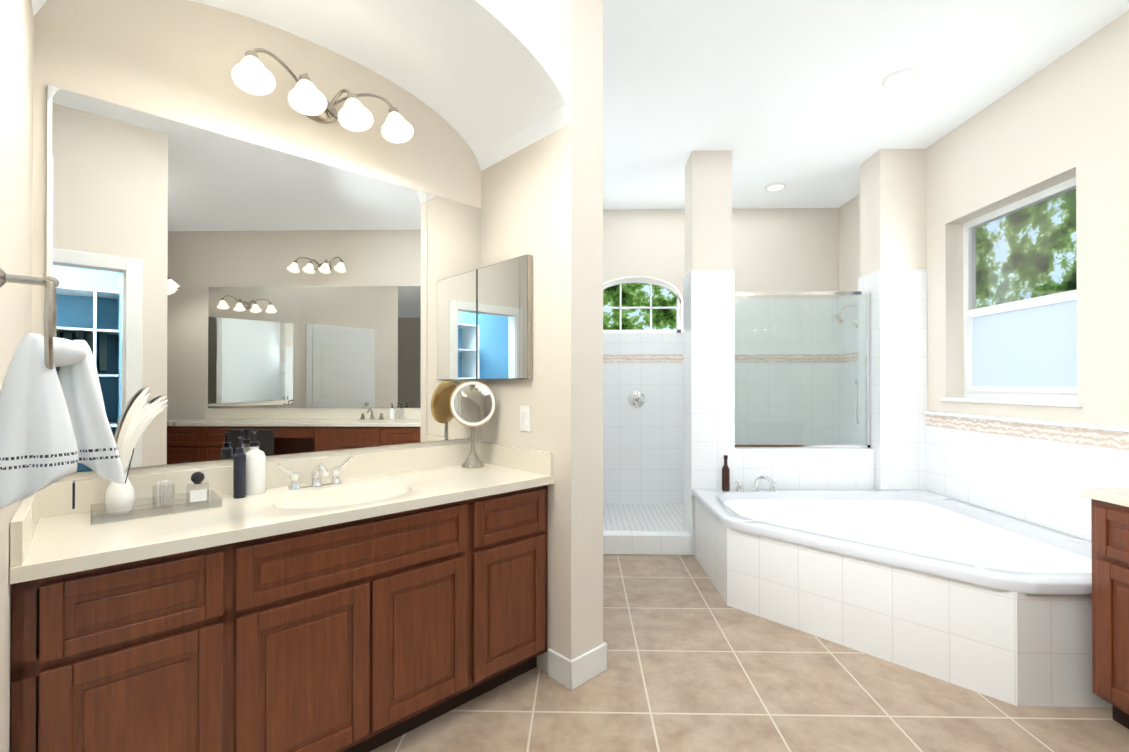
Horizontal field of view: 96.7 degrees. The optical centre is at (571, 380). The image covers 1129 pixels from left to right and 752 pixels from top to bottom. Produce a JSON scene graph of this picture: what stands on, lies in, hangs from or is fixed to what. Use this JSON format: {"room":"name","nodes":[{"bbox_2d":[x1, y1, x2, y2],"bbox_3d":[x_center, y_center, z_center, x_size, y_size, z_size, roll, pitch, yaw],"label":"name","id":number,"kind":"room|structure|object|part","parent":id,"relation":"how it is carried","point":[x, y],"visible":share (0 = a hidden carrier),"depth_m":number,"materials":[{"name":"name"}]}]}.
{"room":"bathroom","nodes":[
{"label":"bathroom","id":0,"kind":"room"},
{"bbox_2d":[0,0,33,751],"bbox_3d":[-1.305,-0.230,1.092,0.120,3.050,1.050,0,0,-44],"label":"wall","id":1,"kind":"structure","parent":0,"point":[16,104],"depth_m":1.12,"materials":[{"name":"beige paint"}]},
{"bbox_2d":[0,268,59,368],"bbox_3d":[-0.945,-0.101,0.889,0.118,0.202,0.118,0,0,1],"label":"hanger","id":2,"kind":"object","parent":1,"relation":"attached to","point":[50,284],"visible":0.85,"depth_m":0.86,"materials":[{"name":"silver metal"}]},
{"bbox_2d":[0,333,124,508],"bbox_3d":[-0.924,0.076,0.901,0.131,0.314,0.188,0,0,1],"label":"towel","id":3,"kind":"object","parent":2,"relation":"hanging from","point":[54,427],"visible":0.98,"depth_m":0.86,"materials":[{"name":"white fabric"}]},
{"bbox_2d":[32,0,480,481],"bbox_3d":[-1.140,-0.224,2.090,2.300,3.050,0.160,0,0,-44],"label":"wall","id":4,"kind":"structure","parent":0,"point":[177,60],"depth_m":1.84,"materials":[{"name":"beige paint"}]},
{"bbox_2d":[46,85,426,472],"bbox_3d":[-1.146,-0.305,1.965,1.258,1.190,0.006,0,0,-44],"label":"mirror panel","id":5,"kind":"object","parent":4,"relation":"attached to","point":[221,292],"visible":0.79,"depth_m":1.85,"materials":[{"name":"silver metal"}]},
{"bbox_2d":[232,48,413,142],"bbox_3d":[-0.923,-1.119,1.941,0.496,0.198,0.496,0,0,1],"label":"sconce","id":6,"kind":"object","parent":4,"relation":"attached to","point":[251,74],"visible":1,"depth_m":1.93,"materials":[{"name":"white glass"}]},
{"bbox_2d":[427,193,481,441],"bbox_3d":[-0.580,-0.302,2.508,0.307,1.190,0.006,0,0,-44],"label":"mirror panel","id":7,"kind":"object","parent":4,"relation":"attached to","point":[454,246],"visible":0.93,"depth_m":2.49,"materials":[{"name":"silver metal"}]},
{"bbox_2d":[31,0,570,170],"bbox_3d":[-0.813,-1.426,1.828,1.600,0.650,0.680,0,0,-44],"label":"ceiling","id":8,"kind":"structure","parent":0,"point":[489,81],"depth_m":2.07,"materials":[{"name":"white paint"}]},
{"bbox_2d":[481,0,602,672],"bbox_3d":[-0.164,-0.222,2.445,0.200,3.050,0.680,0,0,-44],"label":"wall","id":9,"kind":"structure","parent":0,"point":[542,201],"depth_m":2.21,"materials":[{"name":"beige paint"}]},
{"bbox_2d":[478,254,532,378],"bbox_3d":[-0.331,-0.292,2.451,0.030,0.570,0.411,0,0,-44],"label":"upper cabinet","id":10,"kind":"object","parent":9,"relation":"attached to","point":[505,319],"visible":1,"depth_m":2.41,"materials":[{"name":"silver metal"}]},
{"bbox_2d":[520,405,529,431],"bbox_3d":[-0.217,0.177,2.346,0.009,0.120,0.075,0,0,-44],"label":"switch plate","id":11,"kind":"object","parent":9,"relation":"attached to","point":[524,418],"visible":1,"depth_m":2.34,"materials":[{"name":"white plastic"}]},
{"bbox_2d":[548,648,572,689],"bbox_3d":[-0.048,1.241,2.160,0.013,0.120,0.149,0,0,-44],"label":"baseboard","id":12,"kind":"structure","parent":9,"relation":"attached to","point":[559,668],"depth_m":2.15,"materials":[{"name":"white wood"}]},
{"bbox_2d":[569,643,606,690],"bbox_3d":[0.077,1.242,2.186,0.228,0.120,0.013,0,0,-44],"label":"baseboard","id":13,"kind":"structure","parent":9,"relation":"attached to","point":[589,665],"depth_m":2.17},
{"bbox_2d":[603,208,838,331],"bbox_3d":[-1.026,-0.206,5.172,7.820,3.050,0.150,0,0,1],"label":"wall","id":14,"kind":"structure","parent":0,"point":[785,249],"depth_m":5.05,"materials":[{"name":"beige paint"}]},
{"bbox_2d":[603,278,680,332],"bbox_3d":[0.665,-0.771,5.177,0.920,0.580,0.040,0,0,1],"label":"window","id":15,"kind":"structure","parent":14,"relation":"in","point":[660,284],"depth_m":5.16,"materials":[{"name":"white plastic"}]},
{"bbox_2d":[603,333,683,503],"bbox_3d":[0.647,0.381,5.053,1.210,1.725,0.013,0,0,1],"label":"wall tile","id":16,"kind":"structure","parent":14,"relation":"attached to","point":[643,454],"depth_m":5.04,"materials":[{"name":"white tile"}]},
{"bbox_2d":[628,391,644,407],"bbox_3d":[0.656,0.188,5.018,0.170,0.170,0.058,0,0,1],"label":"shower valve","id":17,"kind":"object","parent":16,"relation":"attached to","point":[636,399],"visible":1,"depth_m":5.04,"materials":[{"name":"silver metal"}]},
{"bbox_2d":[734,298,838,444],"bbox_3d":[1.967,0.211,5.027,1.429,2.065,0.013,0,0,1],"label":"wall tile","id":18,"kind":"structure","parent":14,"relation":"attached to","point":[796,327],"depth_m":5.02,"materials":[{"name":"white tile"}]},
{"bbox_2d":[603,354,837,361],"bbox_3d":[1.355,-0.222,5.034,2.625,0.080,0.003,0,0,1],"label":"tile border","id":19,"kind":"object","parent":18,"relation":"attached to","point":[666,358],"depth_m":5.03,"materials":[{"name":"beige tile"}]},
{"bbox_2d":[370,554,1128,751],"bbox_3d":[-1.126,1.339,0.139,7.820,0.100,10.300,0,0,1],"label":"floor","id":20,"kind":"structure","parent":0,"point":[695,663],"depth_m":2.02,"materials":[{"name":"tile"}]},
{"bbox_2d":[343,656,536,751],"bbox_3d":[-0.890,1.250,1.893,1.596,0.100,0.453,0,0,-44],"label":"toe kick","id":21,"kind":"object","parent":20,"relation":"on","point":[394,732],"depth_m":1.94,"materials":[{"name":"brown wood"}]},
{"bbox_2d":[9,442,553,751],"bbox_3d":[-0.849,0.757,1.853,1.597,0.885,0.574,0,0,-44],"label":"bathroom vanity","id":22,"kind":"object","parent":21,"relation":"on","point":[26,667],"depth_m":1.53,"materials":[{"name":"brown wood"}]},
{"bbox_3d":[-1.092,0.560,1.270,0.350,0.177,0.019,0,0,-44],"label":"bathroom vanity drawer","id":23,"kind":"part","parent":22,"relation":"part of","materials":[{"name":"brown wood"}]},
{"bbox_2d":[91,490,221,525],"bbox_3d":[-1.316,0.398,1.598,0.310,0.028,0.190,0,0,-44],"label":"acrylic tray","id":24,"kind":"object","parent":22,"relation":"on","point":[217,503],"visible":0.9,"depth_m":1.57,"materials":[{"name":"clear plastic"}]},
{"bbox_2d":[104,387,167,514],"bbox_3d":[-1.365,0.214,1.588,0.130,0.387,0.147,0,0,1],"label":"vase","id":25,"kind":"object","parent":24,"relation":"on","point":[138,420],"visible":0.77,"depth_m":1.55,"materials":[{"name":"white ceramic"}]},
{"bbox_2d":[152,480,174,508],"bbox_3d":[-1.312,0.365,1.616,0.055,0.085,0.055,0,0,1],"label":"jar","id":26,"kind":"object","parent":24,"relation":"on","point":[166,497],"visible":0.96,"depth_m":1.62,"materials":[{"name":"clear glass"}]},
{"bbox_2d":[186,472,208,505],"bbox_3d":[-1.233,0.355,1.657,0.056,0.107,0.038,0,0,-44],"label":"perfume bottle","id":27,"kind":"object","parent":24,"relation":"on","point":[196,495],"visible":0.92,"depth_m":1.65,"materials":[{"name":"clear glass"}]},
{"bbox_2d":[233,437,245,498],"bbox_3d":[-1.170,0.306,1.768,0.040,0.215,0.046,0,0,1],"label":"pump bottle","id":28,"kind":"object","parent":22,"relation":"on","point":[239,473],"visible":1,"depth_m":1.76,"materials":[{"name":"black plastic"}]},
{"bbox_2d":[245,431,265,494],"bbox_3d":[-1.166,0.300,1.847,0.074,0.227,0.074,0,0,1],"label":"soap dispenser","id":29,"kind":"object","parent":22,"relation":"on","point":[255,470],"visible":0.9,"depth_m":1.82,"materials":[{"name":"white plastic"}]},
{"bbox_3d":[-0.849,0.438,1.855,1.597,0.246,0.574,0,0,-44],"label":"bathroom vanity top","id":30,"kind":"part","parent":22,"relation":"part of","materials":[{"name":"beige stone"}]},
{"bbox_2d":[277,456,352,489],"bbox_3d":[-0.997,0.362,1.966,0.201,0.104,0.201,0,0,1],"label":"faucet","id":31,"kind":"object","parent":22,"relation":"on","point":[315,477],"visible":1,"depth_m":1.95,"materials":[{"name":"silver metal"}]},
{"bbox_3d":[-0.674,0.562,1.672,0.750,0.177,0.019,0,0,-44],"label":"bathroom vanity drawer","id":32,"kind":"part","parent":22,"relation":"part of","materials":[{"name":"brown wood"}]},
{"bbox_2d":[449,381,495,468],"bbox_3d":[-0.474,0.209,2.427,0.210,0.417,0.111,0,0,1],"label":"makeup mirror","id":33,"kind":"object","parent":22,"relation":"on","point":[472,404],"visible":1,"depth_m":2.42,"materials":[{"name":"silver metal"}]},
{"bbox_3d":[-0.250,0.564,2.079,0.365,0.177,0.019,0,0,-44],"label":"bathroom vanity drawer","id":34,"kind":"part","parent":22,"relation":"part of","materials":[{"name":"brown wood"}]},
{"bbox_2d":[603,504,683,530],"bbox_3d":[1.350,1.277,4.458,2.639,0.075,1.163,0,0,1],"label":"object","id":35,"kind":"structure","parent":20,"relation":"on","point":[643,517],"depth_m":4.54,"materials":[{"name":"white tile"}]},
{"bbox_2d":[603,531,690,554],"bbox_3d":[0.461,1.239,3.834,0.885,0.145,0.118,0,0,1],"label":"curb","id":36,"kind":"object","parent":20,"relation":"on","point":[649,542],"visible":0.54,"depth_m":3.77,"materials":[{"name":"white tile"}]},
{"bbox_2d":[685,150,731,276],"bbox_3d":[1.068,-0.213,3.921,0.300,3.050,0.276,0,0,1],"label":"column","id":37,"kind":"structure","parent":20,"relation":"on","point":[708,209],"depth_m":3.79,"materials":[{"name":"beige paint"}]},
{"bbox_2d":[683,270,734,554],"bbox_3d":[1.068,0.242,3.918,0.324,2.140,0.300,0,0,1],"label":"tile","id":38,"kind":"structure","parent":37,"relation":"attached to","point":[708,381],"depth_m":3.77,"materials":[{"name":"white tile"}]},
{"bbox_2d":[735,448,874,488],"bbox_3d":[1.770,0.916,3.890,1.078,0.790,0.140,0,0,1],"label":"wall","id":39,"kind":"structure","parent":20,"relation":"on","point":[821,468],"depth_m":3.82,"materials":[{"name":"white tile"}]},
{"bbox_2d":[734,291,869,447],"bbox_3d":[1.770,-0.084,3.896,1.076,1.208,0.028,0,0,1],"label":"glass panel","id":40,"kind":"object","parent":39,"relation":"on","point":[866,343],"visible":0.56,"depth_m":3.89,"materials":[{"name":"clear glass"}]},
{"bbox_2d":[860,148,925,276],"bbox_3d":[2.490,-0.214,3.893,0.337,3.050,0.276,0,0,1],"label":"column","id":41,"kind":"structure","parent":20,"relation":"on","point":[892,209],"depth_m":3.76,"materials":[{"name":"beige paint"}]},
{"bbox_2d":[858,269,927,489],"bbox_3d":[2.484,0.241,3.890,0.349,2.140,0.300,0,0,1],"label":"wall tiles","id":42,"kind":"structure","parent":41,"relation":"attached to","point":[898,360],"depth_m":3.74,"materials":[{"name":"white tile"}]},
{"bbox_2d":[692,489,1111,707],"bbox_3d":[1.751,1.056,2.867,1.732,0.500,1.762,0,0,1],"label":"tub","id":43,"kind":"object","parent":20,"relation":"on","point":[986,602],"visible":0.92,"depth_m":2.42,"materials":[{"name":"white tile"}]},
{"bbox_2d":[722,455,729,490],"bbox_3d":[1.135,0.679,3.688,0.056,0.262,0.056,0,0,1],"label":"bottle","id":44,"kind":"object","parent":43,"relation":"on","point":[725,477],"visible":1,"depth_m":3.67,"materials":[{"name":"brown glass"}]},
{"bbox_2d":[734,475,781,491],"bbox_3d":[1.354,0.747,3.611,0.347,0.126,0.190,0,0,1],"label":"tub faucet","id":45,"kind":"object","parent":43,"relation":"on","point":[756,488],"visible":1,"depth_m":3.66,"materials":[{"name":"silver metal"}]},
{"bbox_2d":[1091,500,1128,728],"bbox_3d":[2.267,0.865,0.324,0.637,0.850,3.200,0,0,1],"label":"bathroom vanity","id":46,"kind":"object","parent":20,"relation":"on","point":[1109,523],"depth_m":1.84,"materials":[{"name":"brown wood"}]},
{"bbox_2d":[1081,488,1128,507],"bbox_3d":[2.264,0.423,0.334,0.642,0.034,3.216,0,0,1],"label":"countertop","id":47,"kind":"structure","parent":46,"relation":"on","point":[1119,496],"depth_m":1.86,"materials":[{"name":"beige stone"}]},
{"bbox_3d":[1.985,0.562,1.697,0.019,0.177,0.400,0,0,1],"label":"his vanity drawer","id":48,"kind":"part","parent":46,"relation":"part of","materials":[{"name":"brown wood"}]},
{"bbox_2d":[603,0,1128,208],"bbox_3d":[-1.126,-1.810,0.158,7.820,0.100,10.300,0,0,1],"label":"ceiling","id":49,"kind":"structure","parent":0,"point":[802,103],"depth_m":2.91,"materials":[{"name":"white paint"}]},
{"bbox_2d":[764,183,786,191],"bbox_3d":[1.831,-1.730,4.499,0.190,0.010,0.190,0,0,1],"label":"recessed light","id":50,"kind":"object","parent":49,"relation":"in","point":[775,187],"visible":1,"depth_m":4.49,"materials":[{"name":"white"}]},
{"bbox_2d":[881,68,919,88],"bbox_3d":[1.899,-1.739,2.897,0.190,0.010,0.190,0,0,1],"label":"recessed light","id":51,"kind":"object","parent":49,"relation":"in","point":[900,78],"visible":1,"depth_m":2.89,"materials":[{"name":"white"}]},
{"bbox_2d":[839,10,1128,426],"bbox_3d":[2.673,-0.236,0.072,0.180,3.050,10.300,0,0,1],"label":"wall","id":52,"kind":"structure","parent":0,"point":[1063,118],"depth_m":2.73,"materials":[{"name":"beige paint"}]},
{"bbox_2d":[838,295,858,444],"bbox_3d":[2.665,0.208,4.522,0.013,2.065,0.970,0,0,1],"label":"tiled wall","id":53,"kind":"structure","parent":52,"relation":"attached to","point":[843,393],"depth_m":4.82,"materials":[{"name":"white tile"}]},
{"bbox_2d":[830,305,858,424],"bbox_3d":[2.526,-0.156,4.583,0.267,1.118,0.192,0,0,1],"label":"shower head","id":54,"kind":"object","parent":53,"relation":"attached to","point":[855,323],"depth_m":4.62},
{"bbox_2d":[838,352,857,361],"bbox_3d":[2.657,-0.225,4.523,0.003,0.080,0.967,0,0,1],"label":"tile border","id":55,"kind":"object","parent":53,"relation":"attached to","point":[850,357],"depth_m":4.82,"materials":[{"name":"beige tile"}]},
{"bbox_2d":[940,397,1082,406],"bbox_3d":[2.696,0.129,3.080,0.145,0.026,1.000,0,0,1],"label":"window sill","id":56,"kind":"structure","parent":52,"relation":"attached to","point":[1028,402],"depth_m":2.96,"materials":[{"name":"white"}]},
{"bbox_2d":[963,177,1076,400],"bbox_3d":[2.786,-0.498,3.082,0.065,1.230,0.940,0,0,1],"label":"window","id":57,"kind":"structure","parent":52,"relation":"in","point":[1034,393],"depth_m":3.24,"materials":[{"name":"white plastic"}]},
{"bbox_2d":[971,188,1076,308],"bbox_3d":[2.791,-0.781,3.084,0.006,0.575,0.850,0,0,1],"label":"window panel","id":58,"kind":"object","parent":57,"relation":"attached to","point":[1006,253],"visible":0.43,"depth_m":3.12,"materials":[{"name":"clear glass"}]},
{"bbox_2d":[973,300,1076,386],"bbox_3d":[2.777,-0.186,3.081,0.007,0.515,0.850,0,0,1],"label":"window panel","id":59,"kind":"object","parent":57,"relation":"attached to","point":[1033,347],"visible":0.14,"depth_m":3.04,"materials":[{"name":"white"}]},
{"bbox_2d":[925,426,1128,540],"bbox_3d":[2.628,0.818,2.840,0.019,0.975,1.785,0,0,1],"label":"wall tiles","id":60,"kind":"structure","parent":52,"relation":"attached to","point":[1040,482],"depth_m":2.90,"materials":[{"name":"white tile"}]},
{"bbox_2d":[925,414,1128,449],"bbox_3d":[2.628,0.288,2.843,0.019,0.085,1.785,0,0,1],"label":"tile border","id":61,"kind":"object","parent":52,"relation":"attached to","point":[1102,438],"depth_m":2.81,"materials":[{"name":"beige tile"}]},
{"bbox_2d":[924,411,1128,432],"bbox_3d":[2.621,0.233,2.844,0.034,0.025,1.785,0,0,1],"label":"ledge","id":62,"kind":"object","parent":61,"relation":"on","point":[1071,424],"visible":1,"depth_m":2.79,"materials":[{"name":"white tile"}]},
{"label":"outside","id":63,"kind":"structure","parent":0,"visible":0},
{"bbox_2d":[603,283,676,329],"bbox_3d":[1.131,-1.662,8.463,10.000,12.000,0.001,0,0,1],"label":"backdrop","id":64,"kind":"structure","parent":63,"point":[635,294],"depth_m":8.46,"materials":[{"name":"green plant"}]},
{"bbox_2d":[975,189,1076,308],"bbox_3d":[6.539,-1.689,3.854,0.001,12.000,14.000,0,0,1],"label":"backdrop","id":65,"kind":"structure","parent":63,"point":[1062,252],"depth_m":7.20,"materials":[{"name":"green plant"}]}
]}

